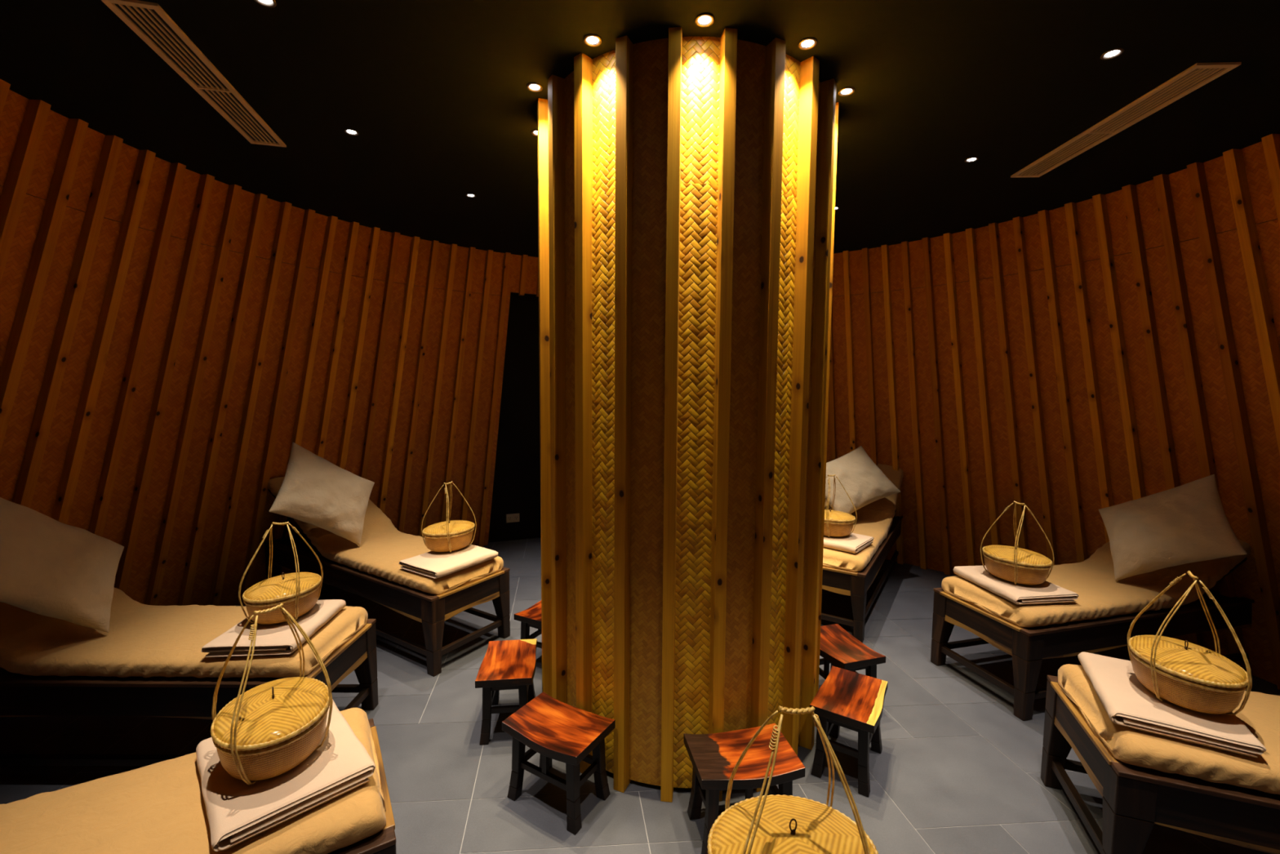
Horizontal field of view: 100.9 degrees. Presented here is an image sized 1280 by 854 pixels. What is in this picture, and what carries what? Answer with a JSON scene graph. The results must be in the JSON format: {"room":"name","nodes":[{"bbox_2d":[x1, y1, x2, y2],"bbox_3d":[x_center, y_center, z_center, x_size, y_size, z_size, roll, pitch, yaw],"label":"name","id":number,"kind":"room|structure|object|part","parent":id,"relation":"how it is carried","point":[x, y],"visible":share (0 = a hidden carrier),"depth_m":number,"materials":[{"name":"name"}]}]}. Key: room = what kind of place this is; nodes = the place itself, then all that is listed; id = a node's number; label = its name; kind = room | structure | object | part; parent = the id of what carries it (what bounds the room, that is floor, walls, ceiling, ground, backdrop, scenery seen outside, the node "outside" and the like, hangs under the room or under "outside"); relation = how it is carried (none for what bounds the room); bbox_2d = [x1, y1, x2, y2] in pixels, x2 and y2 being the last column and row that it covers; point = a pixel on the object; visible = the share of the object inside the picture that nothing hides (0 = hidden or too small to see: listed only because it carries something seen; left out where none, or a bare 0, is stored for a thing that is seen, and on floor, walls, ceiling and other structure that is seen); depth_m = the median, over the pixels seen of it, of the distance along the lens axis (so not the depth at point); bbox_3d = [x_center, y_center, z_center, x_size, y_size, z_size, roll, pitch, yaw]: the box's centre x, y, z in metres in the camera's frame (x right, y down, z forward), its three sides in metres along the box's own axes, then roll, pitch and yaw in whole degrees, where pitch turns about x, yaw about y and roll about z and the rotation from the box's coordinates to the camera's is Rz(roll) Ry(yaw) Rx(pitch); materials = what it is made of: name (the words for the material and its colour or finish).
{"room":"spa relaxation room","nodes":[
{"label":"spa relaxation room","id":0,"kind":"room"},
{"bbox_2d":[0,79,426,605],"bbox_3d":[-2.441,0.013,2.003,1.658,2.829,5.224,0,5,-5],"label":"wall","id":1,"kind":"structure","parent":0,"point":[170,332],"depth_m":3.22,"materials":[{"name":"brown wood"}]},
{"bbox_2d":[488,292,541,542],"bbox_3d":[-1.117,-0.209,5.442,1.360,2.750,0.050,-1,5,-21],"label":"wall","id":2,"kind":"structure","parent":0,"point":[517,476],"depth_m":5.38,"materials":[{"name":"black paint"}]},
{"bbox_2d":[506,513,519,522],"bbox_3d":[-1.305,0.935,5.429,0.132,0.088,0.011,-1,5,-21],"label":"power socket","id":3,"kind":"object","parent":2,"relation":"attached to","point":[513,517],"visible":1,"depth_m":5.43,"materials":[{"name":"beige plastic"}]},
{"bbox_2d":[507,515,511,520],"bbox_3d":[-1.334,0.936,5.413,0.044,0.052,0.003,-1,5,-21],"label":"outlet","id":4,"kind":"object","parent":3,"relation":"attached to","point":[509,517],"depth_m":5.41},
{"bbox_2d":[514,515,518,520],"bbox_3d":[-1.273,0.935,5.437,0.044,0.052,0.003,-1,5,-21],"label":"outlet","id":5,"kind":"object","parent":3,"relation":"attached to","point":[516,517],"depth_m":5.44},
{"bbox_2d":[391,240,849,546],"bbox_3d":[-0.129,-0.223,5.197,4.384,2.829,0.840,0,5,-5],"label":"wall","id":6,"kind":"structure","parent":0,"point":[451,424],"depth_m":4.90,"materials":[{"name":"brown wood"}]},
{"bbox_2d":[0,0,1279,257],"bbox_3d":[0.209,-1.477,2.485,6.200,0.100,6.200,0,4,0],"label":"ceiling","id":7,"kind":"structure","parent":0,"point":[440,104],"depth_m":2.20,"materials":[{"name":"paint"}]},
{"bbox_2d":[101,0,286,146],"bbox_3d":[-1.778,-1.413,2.209,0.160,0.010,1.059,-1,5,-14],"label":"ceiling vent","id":8,"kind":"object","parent":7,"relation":"in","point":[148,20],"visible":1,"depth_m":2.04,"materials":[{"name":"beige metal"}]},
{"bbox_2d":[254,0,276,7],"bbox_3d":[-1.206,-1.382,1.696,0.066,0.025,0.066,0,4,0],"label":"recessed light","id":9,"kind":"object","parent":7,"relation":"in","point":[267,3],"visible":1,"depth_m":1.71,"materials":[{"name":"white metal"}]},
{"bbox_2d":[343,128,359,135],"bbox_3d":[-1.411,-1.453,2.584,0.066,0.025,0.066,0,4,0],"label":"recessed light","id":10,"kind":"object","parent":7,"relation":"in","point":[350,131],"visible":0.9,"depth_m":2.59,"materials":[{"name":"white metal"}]},
{"bbox_2d":[465,193,475,197],"bbox_3d":[-1.102,-1.518,3.442,0.066,0.025,0.066,0,4,0],"label":"recessed light","id":11,"kind":"object","parent":7,"relation":"in","point":[470,195],"visible":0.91,"depth_m":3.45,"materials":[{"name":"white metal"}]},
{"bbox_2d":[531,128,537,136],"bbox_3d":[-0.498,-1.447,2.581,0.066,0.025,0.066,0,4,0],"label":"recessed light","id":12,"kind":"object","parent":7,"relation":"in","point":[533,132],"visible":0.39,"depth_m":2.58,"materials":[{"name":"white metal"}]},
{"bbox_2d":[526,82,542,92],"bbox_3d":[-0.436,-1.415,2.185,0.066,0.025,0.066,0,4,0],"label":"recessed light","id":13,"kind":"object","parent":7,"relation":"in","point":[535,87],"visible":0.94,"depth_m":2.19,"materials":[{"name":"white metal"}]},
{"bbox_2d":[583,34,601,46],"bbox_3d":[-0.169,-1.390,1.886,0.066,0.025,0.066,0,4,0],"label":"recessed light","id":14,"kind":"object","parent":7,"relation":"in","point":[592,41],"visible":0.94,"depth_m":1.89,"materials":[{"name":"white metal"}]},
{"bbox_2d":[694,13,714,26],"bbox_3d":[0.218,-1.379,1.778,0.066,0.025,0.066,0,4,0],"label":"recessed light","id":15,"kind":"object","parent":7,"relation":"in","point":[704,21],"visible":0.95,"depth_m":1.78,"materials":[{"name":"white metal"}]},
{"bbox_2d":[798,37,817,49],"bbox_3d":[0.602,-1.386,1.896,0.066,0.025,0.066,0,4,0],"label":"recessed light","id":16,"kind":"object","parent":7,"relation":"in","point":[807,42],"visible":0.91,"depth_m":1.90,"materials":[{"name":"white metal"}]},
{"bbox_2d":[838,86,854,96],"bbox_3d":[0.861,-1.408,2.202,0.066,0.025,0.066,0,4,0],"label":"recessed light","id":17,"kind":"object","parent":7,"relation":"in","point":[846,91],"visible":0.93,"depth_m":2.20,"materials":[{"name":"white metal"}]},
{"bbox_2d":[964,156,978,162],"bbox_3d":[1.790,-1.453,2.852,0.066,0.025,0.066,0,4,0],"label":"recessed light","id":18,"kind":"object","parent":7,"relation":"in","point":[971,159],"visible":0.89,"depth_m":2.85,"materials":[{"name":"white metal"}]},
{"bbox_2d":[1100,47,1124,59],"bbox_3d":[1.736,-1.382,1.942,0.066,0.025,0.066,0,4,0],"label":"recessed light","id":19,"kind":"object","parent":7,"relation":"in","point":[1114,52],"visible":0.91,"depth_m":1.94,"materials":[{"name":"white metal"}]},
{"bbox_2d":[1010,62,1241,177],"bbox_3d":[2.209,-1.413,2.531,0.160,0.010,1.081,1,4,3],"label":"ceiling vent","id":20,"kind":"object","parent":7,"relation":"in","point":[1198,74],"visible":1,"depth_m":2.36,"materials":[{"name":"beige metal"}]},
{"bbox_2d":[0,537,1279,853],"bbox_3d":[0.051,1.387,2.783,9.474,0.002,9.806,0,5,-8],"label":"floor","id":21,"kind":"structure","parent":0,"point":[955,771],"depth_m":2.27,"materials":[{"name":"tile"}]},
{"bbox_2d":[0,587,377,765],"bbox_3d":[-2.267,0.949,2.328,1.929,0.913,0.578,0,4,0],"label":"daybed","id":22,"kind":"object","parent":21,"relation":"on","point":[150,661],"visible":0.7,"depth_m":2.09,"materials":[{"name":"beige fabric"}]},
{"bbox_2d":[0,497,124,632],"bbox_3d":[-2.428,0.537,2.127,0.311,0.682,0.724,2,5,17],"label":"pillow","id":23,"kind":"object","parent":22,"relation":"on","point":[51,567],"visible":1,"depth_m":2.11,"materials":[{"name":"beige fabric"}]},
{"bbox_3d":[-2.267,0.995,2.066,1.920,0.016,0.049,0,4,0],"label":"rail","id":24,"kind":"part","parent":22,"relation":"part of","materials":[{"name":"black wood"}]},
{"bbox_3d":[-2.272,0.732,2.311,1.917,0.478,0.563,0,4,0],"label":"mattress","id":25,"kind":"part","parent":22,"relation":"part of","materials":[{"name":"beige fabric"}]},
{"bbox_2d":[200,599,346,657],"bbox_3d":[-1.556,0.858,2.290,0.348,0.049,0.452,0,5,-5],"label":"folded towel","id":26,"kind":"object","parent":22,"relation":"on","point":[278,638],"visible":0.66,"depth_m":2.15,"materials":[{"name":"white fabric"}]},
{"bbox_2d":[238,521,323,624],"bbox_3d":[-1.569,0.622,2.322,0.276,0.417,0.334,0,4,0],"label":"lidded basket","id":27,"kind":"object","parent":26,"relation":"on","point":[298,592],"visible":0.96,"depth_m":2.25,"materials":[{"name":"wicker"}]},
{"bbox_3d":[-1.569,0.691,2.327,0.259,0.040,0.316,0,4,0],"label":"lid","id":28,"kind":"part","parent":27,"relation":"part of","materials":[{"name":"beige wicker"}]},
{"bbox_3d":[-1.325,0.981,2.330,0.046,0.015,0.480,0,4,0],"label":"rail","id":29,"kind":"part","parent":22,"relation":"part of","materials":[{"name":"black wood"}]},
{"bbox_3d":[-1.358,1.180,2.589,0.100,0.424,0.085,0,4,0],"label":"leg","id":30,"kind":"part","parent":22,"relation":"part of","materials":[{"name":"black wood"}]},
{"bbox_3d":[-2.266,0.953,2.593,1.920,0.016,0.049,0,4,0],"label":"rail","id":31,"kind":"part","parent":22,"relation":"part of","materials":[{"name":"brown wood"}]},
{"bbox_2d":[0,707,395,853],"bbox_3d":[-1.591,1.051,1.087,1.929,0.913,0.578,-2,5,-32],"label":"daybed","id":32,"kind":"object","parent":21,"relation":"on","point":[159,807],"visible":0.65,"depth_m":1.32,"materials":[{"name":"beige fabric"}]},
{"bbox_2d":[195,698,375,851],"bbox_3d":[-0.991,0.926,1.470,0.352,0.048,0.452,-4,6,-44],"label":"folded towel","id":33,"kind":"object","parent":32,"relation":"on","point":[237,811],"visible":0.66,"depth_m":1.35,"materials":[{"name":"white fabric"}]},
{"bbox_2d":[210,603,333,785],"bbox_3d":[-1.005,0.694,1.444,0.277,0.417,0.329,-2,5,-32],"label":"lidded basket","id":34,"kind":"object","parent":33,"relation":"on","point":[269,729],"visible":1,"depth_m":1.38,"materials":[{"name":"wicker"}]},
{"bbox_3d":[-1.005,0.763,1.450,0.259,0.040,0.316,-2,5,-32],"label":"lid","id":35,"kind":"part","parent":34,"relation":"part of","materials":[{"name":"yellow wicker"}]},
{"bbox_3d":[-1.451,1.094,0.866,1.920,0.016,0.049,-2,5,-32],"label":"rail","id":36,"kind":"part","parent":32,"relation":"part of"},
{"bbox_3d":[-1.731,1.057,1.313,1.920,0.016,0.049,-2,5,-32],"label":"rail","id":37,"kind":"part","parent":32,"relation":"part of","materials":[{"name":"brown wood"}]},
{"bbox_3d":[-0.793,1.042,1.587,0.046,0.015,0.480,-2,5,-32],"label":"rail","id":38,"kind":"part","parent":32,"relation":"part of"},
{"bbox_3d":[-0.692,1.279,1.383,0.100,0.424,0.085,-2,5,-32],"label":"leg","id":39,"kind":"part","parent":32,"relation":"part of","materials":[{"name":"brown wood"}]},
{"bbox_2d":[263,476,510,676],"bbox_3d":[-1.790,0.852,3.608,1.929,0.913,0.578,3,5,32],"label":"daybed","id":40,"kind":"object","parent":21,"relation":"on","point":[371,571],"visible":0.59,"depth_m":3.26,"materials":[{"name":"beige fabric"}]},
{"bbox_3d":[-2.691,1.068,3.902,0.100,0.424,0.085,3,5,32],"label":"leg","id":41,"kind":"part","parent":40,"relation":"part of","materials":[{"name":"black wood"}]},
{"bbox_3d":[-2.588,0.833,4.106,0.046,0.015,0.480,3,5,32],"label":"rail","id":42,"kind":"part","parent":40,"relation":"part of","materials":[{"name":"black wood"}]},
{"bbox_2d":[269,442,374,546],"bbox_3d":[-1.995,0.437,3.374,0.253,0.701,0.762,3,5,30],"label":"pillow","id":43,"kind":"object","parent":40,"relation":"on","point":[315,491],"visible":1,"depth_m":3.28,"materials":[{"name":"beige fabric"}]},
{"bbox_3d":[-1.930,0.893,3.386,1.920,0.016,0.049,3,5,32],"label":"rail","id":44,"kind":"part","parent":40,"relation":"part of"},
{"bbox_3d":[-1.794,0.634,3.595,1.917,0.478,0.563,3,5,32],"label":"mattress","id":45,"kind":"part","parent":40,"relation":"part of","materials":[{"name":"beige fabric"}]},
{"bbox_3d":[-1.148,1.154,2.941,0.100,0.424,0.085,3,5,32],"label":"leg","id":46,"kind":"part","parent":40,"relation":"part of","materials":[{"name":"black wood"}]},
{"bbox_2d":[398,544,497,578],"bbox_3d":[-1.141,0.792,3.172,0.352,0.048,0.452,3,5,32],"label":"folded towel","id":47,"kind":"object","parent":40,"relation":"on","point":[433,564],"visible":0.89,"depth_m":3.08,"materials":[{"name":"white fabric"}]},
{"bbox_2d":[421,480,476,552],"bbox_3d":[-1.189,0.548,3.289,0.276,0.417,0.334,3,5,32],"label":"lidded basket","id":48,"kind":"object","parent":47,"relation":"on","point":[448,535],"visible":1,"depth_m":3.21,"materials":[{"name":"wicker"}]},
{"bbox_3d":[-1.189,0.617,3.294,0.259,0.040,0.316,3,5,32],"label":"lid","id":49,"kind":"part","parent":48,"relation":"part of","materials":[{"name":"beige wicker"}]},
{"bbox_3d":[-0.992,0.921,3.112,0.046,0.015,0.480,3,5,32],"label":"rail","id":50,"kind":"part","parent":40,"relation":"part of","materials":[{"name":"wood"}]},
{"bbox_3d":[-0.891,1.123,3.351,0.100,0.424,0.085,3,5,32],"label":"leg","id":51,"kind":"part","parent":40,"relation":"part of","materials":[{"name":"black wood"}]},
{"bbox_3d":[-1.650,0.860,3.833,1.920,0.016,0.049,3,5,32],"label":"rail","id":52,"kind":"part","parent":40,"relation":"part of","materials":[{"name":"black wood"}]},
{"bbox_2d":[475,639,537,745],"bbox_3d":[-0.623,1.249,2.516,0.254,0.308,0.365,0,5,-7],"label":"stool","id":53,"kind":"object","parent":21,"relation":"on","point":[506,664],"visible":0.88,"depth_m":2.40,"materials":[{"name":"brown wood"}]},
{"bbox_3d":[-0.691,1.283,2.369,0.052,0.262,0.056,0,5,-7],"label":"leg","id":54,"kind":"part","parent":53,"relation":"part of","materials":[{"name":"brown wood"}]},
{"bbox_3d":[-0.725,1.261,2.645,0.052,0.262,0.056,0,5,-7],"label":"leg","id":55,"kind":"part","parent":53,"relation":"part of","materials":[{"name":"brown wood"}]},
{"bbox_3d":[-0.622,1.120,2.506,0.254,0.050,0.365,0,5,-7],"label":"seat","id":56,"kind":"part","parent":53,"relation":"part of","materials":[{"name":"brown wood"}]},
{"bbox_3d":[-0.522,1.282,2.390,0.052,0.262,0.056,0,5,-7],"label":"leg","id":57,"kind":"part","parent":53,"relation":"part of","materials":[{"name":"brown wood"}]},
{"bbox_3d":[-0.556,1.260,2.666,0.052,0.262,0.056,0,5,-7],"label":"leg","id":58,"kind":"part","parent":53,"relation":"part of","materials":[{"name":"brown wood"}]},
{"bbox_2d":[513,600,542,648],"bbox_3d":[-0.524,1.203,3.104,0.254,0.308,0.365,3,5,28],"label":"stool","id":59,"kind":"object","parent":21,"relation":"on","point":[531,616],"visible":0.12,"depth_m":3.00,"materials":[{"name":"brown wood"}]},
{"bbox_3d":[-0.665,1.232,3.023,0.052,0.262,0.056,3,5,28],"label":"leg","id":60,"kind":"part","parent":59,"relation":"part of","materials":[{"name":"brown wood"}]},
{"bbox_3d":[-0.523,1.075,3.094,0.254,0.050,0.365,3,5,28],"label":"seat","id":61,"kind":"part","parent":59,"relation":"part of","materials":[{"name":"brown wood"}]},
{"bbox_2d":[502,691,615,835],"bbox_3d":[-0.315,1.288,2.051,0.365,0.308,0.254,3,5,31],"label":"stool","id":62,"kind":"object","parent":21,"relation":"on","point":[553,728],"visible":1,"depth_m":2.02,"materials":[{"name":"brown wood"}]},
{"bbox_3d":[-0.479,1.309,2.052,0.056,0.262,0.052,3,5,31],"label":"leg","id":63,"kind":"part","parent":62,"relation":"part of","materials":[{"name":"brown wood"}]},
{"bbox_3d":[-0.391,1.298,2.197,0.056,0.262,0.052,3,5,31],"label":"leg","id":64,"kind":"part","parent":62,"relation":"part of","materials":[{"name":"brown wood"}]},
{"bbox_3d":[-0.315,1.159,2.041,0.365,0.050,0.254,3,5,31],"label":"seat","id":65,"kind":"part","parent":62,"relation":"part of","materials":[{"name":"brown wood"}]},
{"bbox_3d":[-0.240,1.322,1.909,0.056,0.262,0.052,3,5,31],"label":"leg","id":66,"kind":"part","parent":62,"relation":"part of","materials":[{"name":"brown wood"}]},
{"bbox_3d":[-0.152,1.311,2.054,0.056,0.262,0.052,3,5,31],"label":"leg","id":67,"kind":"part","parent":62,"relation":"part of","materials":[{"name":"brown wood"}]},
{"bbox_2d":[537,26,838,802],"bbox_3d":[0.200,-0.017,2.600,1.364,2.829,1.358,0,4,0],"label":"pillar","id":68,"kind":"structure","parent":21,"relation":"on","point":[686,185],"depth_m":2.02,"materials":[{"name":"brown wood"}]},
{"bbox_2d":[683,723,805,853],"bbox_3d":[0.361,1.304,1.898,0.365,0.308,0.254,0,5,-10],"label":"stool","id":69,"kind":"object","parent":21,"relation":"on","point":[713,757],"visible":0.69,"depth_m":1.84,"materials":[{"name":"brown wood"}]},
{"bbox_3d":[0.209,1.321,1.959,0.056,0.262,0.052,0,5,-10],"label":"leg","id":70,"kind":"part","parent":69,"relation":"part of","materials":[{"name":"brown wood"}]},
{"bbox_3d":[0.239,1.334,1.792,0.056,0.262,0.052,0,5,-10],"label":"leg","id":71,"kind":"part","parent":69,"relation":"part of","materials":[{"name":"brown wood"}]},
{"bbox_3d":[0.362,1.175,1.888,0.365,0.050,0.254,0,5,-10],"label":"seat","id":72,"kind":"part","parent":69,"relation":"part of","materials":[{"name":"brown wood"}]},
{"bbox_3d":[0.484,1.319,2.007,0.056,0.262,0.052,0,5,-10],"label":"leg","id":73,"kind":"part","parent":69,"relation":"part of","materials":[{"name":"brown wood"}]},
{"bbox_3d":[0.513,1.332,1.840,0.056,0.262,0.052,0,5,-10],"label":"leg","id":74,"kind":"part","parent":69,"relation":"part of","materials":[{"name":"brown wood"}]},
{"bbox_2d":[809,666,888,797],"bbox_3d":[0.892,1.280,2.252,0.254,0.308,0.365,3,5,33],"label":"stool","id":75,"kind":"object","parent":21,"relation":"on","point":[846,699],"visible":0.95,"depth_m":2.17,"materials":[{"name":"brown wood"}]},
{"bbox_3d":[0.744,1.307,2.183,0.052,0.262,0.056,3,5,33],"label":"leg","id":76,"kind":"part","parent":75,"relation":"part of","materials":[{"name":"brown wood"}]},
{"bbox_3d":[0.896,1.290,2.416,0.052,0.262,0.056,3,5,33],"label":"leg","id":77,"kind":"part","parent":75,"relation":"part of","materials":[{"name":"brown wood"}]},
{"bbox_3d":[0.892,1.151,2.242,0.254,0.050,0.365,3,5,33],"label":"seat","id":78,"kind":"part","parent":75,"relation":"part of","materials":[{"name":"brown wood"}]},
{"bbox_3d":[0.887,1.315,2.091,0.052,0.262,0.056,3,5,33],"label":"leg","id":79,"kind":"part","parent":75,"relation":"part of","materials":[{"name":"brown wood"}]},
{"bbox_3d":[1.039,1.298,2.324,0.052,0.262,0.056,3,5,33],"label":"leg","id":80,"kind":"part","parent":75,"relation":"part of","materials":[{"name":"brown wood"}]},
{"bbox_2d":[818,623,885,679],"bbox_3d":[1.017,1.246,2.695,0.254,0.308,0.365,-1,5,-17],"label":"stool","id":81,"kind":"object","parent":21,"relation":"on","point":[839,648],"visible":0.48,"depth_m":2.63,"materials":[{"name":"brown wood"}]},
{"bbox_3d":[1.139,1.278,2.589,0.052,0.262,0.056,-1,5,-17],"label":"leg","id":82,"kind":"part","parent":81,"relation":"part of","materials":[{"name":"brown wood"}]},
{"bbox_2d":[821,463,903,642],"bbox_3d":[1.678,0.826,4.227,0.578,0.913,1.929,3,5,33],"label":"daybed","id":83,"kind":"object","parent":21,"relation":"on","point":[846,573],"visible":0.43,"depth_m":3.52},
{"bbox_3d":[1.165,0.909,3.442,0.480,0.015,0.046,3,5,33],"label":"rail","id":84,"kind":"part","parent":83,"relation":"part of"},
{"bbox_2d":[823,532,874,553],"bbox_3d":[1.325,0.769,3.651,0.452,0.049,0.348,4,6,42],"label":"folded towel","id":85,"kind":"object","parent":83,"relation":"on","point":[853,543],"visible":0.48,"depth_m":3.50,"materials":[{"name":"white fabric"}]},
{"bbox_2d":[823,474,857,537],"bbox_3d":[1.322,0.535,3.663,0.276,0.417,0.324,-3,6,-39],"label":"lidded basket","id":86,"kind":"object","parent":85,"relation":"on","point":[837,523],"visible":0.67,"depth_m":3.56,"materials":[{"name":"wicker"}]},
{"bbox_3d":[1.321,0.604,3.668,0.316,0.040,0.259,3,5,33],"label":"lid","id":87,"kind":"part","parent":86,"relation":"part of","materials":[{"name":"beige wicker"}]},
{"bbox_3d":[1.383,1.138,3.353,0.085,0.424,0.100,3,5,33],"label":"leg","id":88,"kind":"part","parent":83,"relation":"part of","materials":[{"name":"black wood"}]},
{"bbox_2d":[825,445,901,514],"bbox_3d":[1.715,0.441,4.293,0.707,0.527,0.347,-1,5,-20],"label":"pillow","id":89,"kind":"object","parent":83,"relation":"on","point":[864,482],"visible":0.89,"depth_m":4.21,"materials":[{"name":"beige fabric"}]},
{"bbox_3d":[1.683,0.608,4.215,0.563,0.478,1.917,3,5,33],"label":"mattress","id":90,"kind":"part","parent":83,"relation":"part of","materials":[{"name":"beige fabric"}]},
{"bbox_3d":[1.899,0.863,4.085,0.049,0.016,1.920,3,5,33],"label":"rail","id":91,"kind":"part","parent":83,"relation":"part of","materials":[{"name":"black wood"}]},
{"bbox_2d":[930,539,1254,720],"bbox_3d":[2.702,0.926,3.029,1.929,0.913,0.578,-1,5,-15],"label":"daybed","id":92,"kind":"object","parent":21,"relation":"on","point":[1102,615],"visible":0.54,"depth_m":2.77,"materials":[{"name":"beige fabric"}]},
{"bbox_3d":[2.633,0.931,3.286,1.920,0.016,0.049,-1,5,-15],"label":"rail","id":93,"kind":"part","parent":92,"relation":"part of","materials":[{"name":"brown wood"}]},
{"bbox_3d":[1.758,1.164,3.047,0.100,0.424,0.085,-1,5,-15],"label":"leg","id":94,"kind":"part","parent":92,"relation":"part of","materials":[{"name":"black wood"}]},
{"bbox_3d":[1.792,0.965,2.788,0.046,0.015,0.480,-1,5,-15],"label":"rail","id":95,"kind":"part","parent":92,"relation":"part of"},
{"bbox_2d":[953,565,1078,604],"bbox_3d":[1.995,0.838,2.838,0.352,0.048,0.452,0,5,-7],"label":"folded towel","id":96,"kind":"object","parent":92,"relation":"on","point":[1046,592],"visible":0.69,"depth_m":2.71,"materials":[{"name":"white fabric"}]},
{"bbox_2d":[980,500,1054,585],"bbox_3d":[2.011,0.606,2.820,0.276,0.417,0.334,-1,5,-15],"label":"lidded basket","id":97,"kind":"object","parent":96,"relation":"on","point":[1015,564],"visible":1,"depth_m":2.74,"materials":[{"name":"wicker"}]},
{"bbox_3d":[2.011,0.675,2.825,0.259,0.040,0.316,-1,5,-15],"label":"lid","id":98,"kind":"part","parent":97,"relation":"part of","materials":[{"name":"beige wicker"}]},
{"bbox_3d":[1.883,1.202,2.580,0.100,0.424,0.085,-1,5,-15],"label":"leg","id":99,"kind":"part","parent":92,"relation":"part of","materials":[{"name":"black wood"}]},
{"bbox_3d":[2.709,0.709,3.013,1.917,0.478,0.563,-1,5,-15],"label":"mattress","id":100,"kind":"part","parent":92,"relation":"part of","materials":[{"name":"beige fabric"}]},
{"bbox_3d":[2.769,0.972,2.776,1.920,0.016,0.049,-1,5,-15],"label":"rail","id":101,"kind":"part","parent":92,"relation":"part of","materials":[{"name":"black wood"}]},
{"bbox_2d":[1098,474,1247,581],"bbox_3d":[2.827,0.551,2.855,0.300,0.621,0.681,-2,5,-27],"label":"pillow","id":102,"kind":"object","parent":92,"relation":"on","point":[1188,522],"visible":1,"depth_m":2.78,"materials":[{"name":"beige fabric"}]},
{"bbox_2d":[1040,664,1279,853],"bbox_3d":[2.456,1.041,1.546,1.929,0.913,0.578,2,5,20],"label":"daybed","id":103,"kind":"object","parent":21,"relation":"on","point":[1144,780],"visible":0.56,"depth_m":1.60,"materials":[{"name":"beige fabric"}]},
{"bbox_3d":[2.546,1.047,1.796,1.920,0.016,0.049,2,5,20],"label":"rail","id":104,"kind":"part","parent":103,"relation":"part of","materials":[{"name":"brown wood"}]},
{"bbox_3d":[1.682,1.238,2.103,0.100,0.424,0.085,2,5,20],"label":"leg","id":105,"kind":"part","parent":103,"relation":"part of","materials":[{"name":"black wood"}]},
{"bbox_3d":[1.571,1.036,1.869,0.046,0.015,0.480,2,5,20],"label":"rail","id":106,"kind":"part","parent":103,"relation":"part of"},
{"bbox_3d":[1.516,1.273,1.649,0.100,0.424,0.085,2,5,20],"label":"leg","id":107,"kind":"part","parent":103,"relation":"part of","materials":[{"name":"brown wood"}]},
{"bbox_3d":[2.463,0.825,1.527,1.917,0.478,0.563,2,5,20],"label":"mattress","id":108,"kind":"part","parent":103,"relation":"part of","materials":[{"name":"beige fabric"}]},
{"bbox_2d":[1077,652,1266,758],"bbox_3d":[1.759,0.918,1.796,0.348,0.049,0.452,3,5,29],"label":"folded towel","id":109,"kind":"object","parent":103,"relation":"on","point":[1127,703],"visible":0.75,"depth_m":1.67,"materials":[{"name":"white fabric"}]},
{"bbox_2d":[1127,570,1252,715],"bbox_3d":[1.811,0.688,1.748,0.276,0.417,0.334,2,5,20],"label":"lidded basket","id":110,"kind":"object","parent":109,"relation":"on","point":[1185,674],"visible":1,"depth_m":1.69,"materials":[{"name":"wicker"}]},
{"bbox_3d":[1.810,0.757,1.754,0.259,0.040,0.316,2,5,20],"label":"lid","id":111,"kind":"part","parent":110,"relation":"part of","materials":[{"name":"beige wicker"}]},
{"bbox_3d":[2.365,1.085,1.301,1.920,0.016,0.049,2,5,20],"label":"rail","id":112,"kind":"part","parent":103,"relation":"part of","materials":[{"name":"black wood"}]},
{"bbox_3d":[0.386,1.126,0.292,0.578,0.913,1.929,0,5,-5],"label":"daybed","id":113,"kind":"object","parent":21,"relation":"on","visible":0},
{"bbox_3d":[0.309,0.973,0.979,0.451,0.048,0.351,0,5,-5],"label":"folded blanket","id":114,"kind":"object","parent":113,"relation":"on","visible":0},
{"bbox_2d":[706,705,878,853],"bbox_3d":[0.295,0.736,1.016,0.334,0.417,0.276,0,5,-5],"label":"lidded basket","id":115,"kind":"object","parent":114,"relation":"on","point":[777,824],"visible":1,"depth_m":1.03,"materials":[{"name":"wicker"}]},
{"bbox_3d":[0.295,0.805,1.021,0.316,0.040,0.259,0,5,-5],"label":"lid","id":116,"kind":"part","parent":115,"relation":"part of","materials":[{"name":"beige wicker"}]},
{"bbox_2d":[843,133,1279,689],"bbox_3d":[2.686,0.021,2.318,1.709,2.829,5.406,0,4,0],"label":"wall","id":117,"kind":"structure","parent":0,"point":[1069,362],"depth_m":3.61,"materials":[{"name":"brown wood"}]}
]}

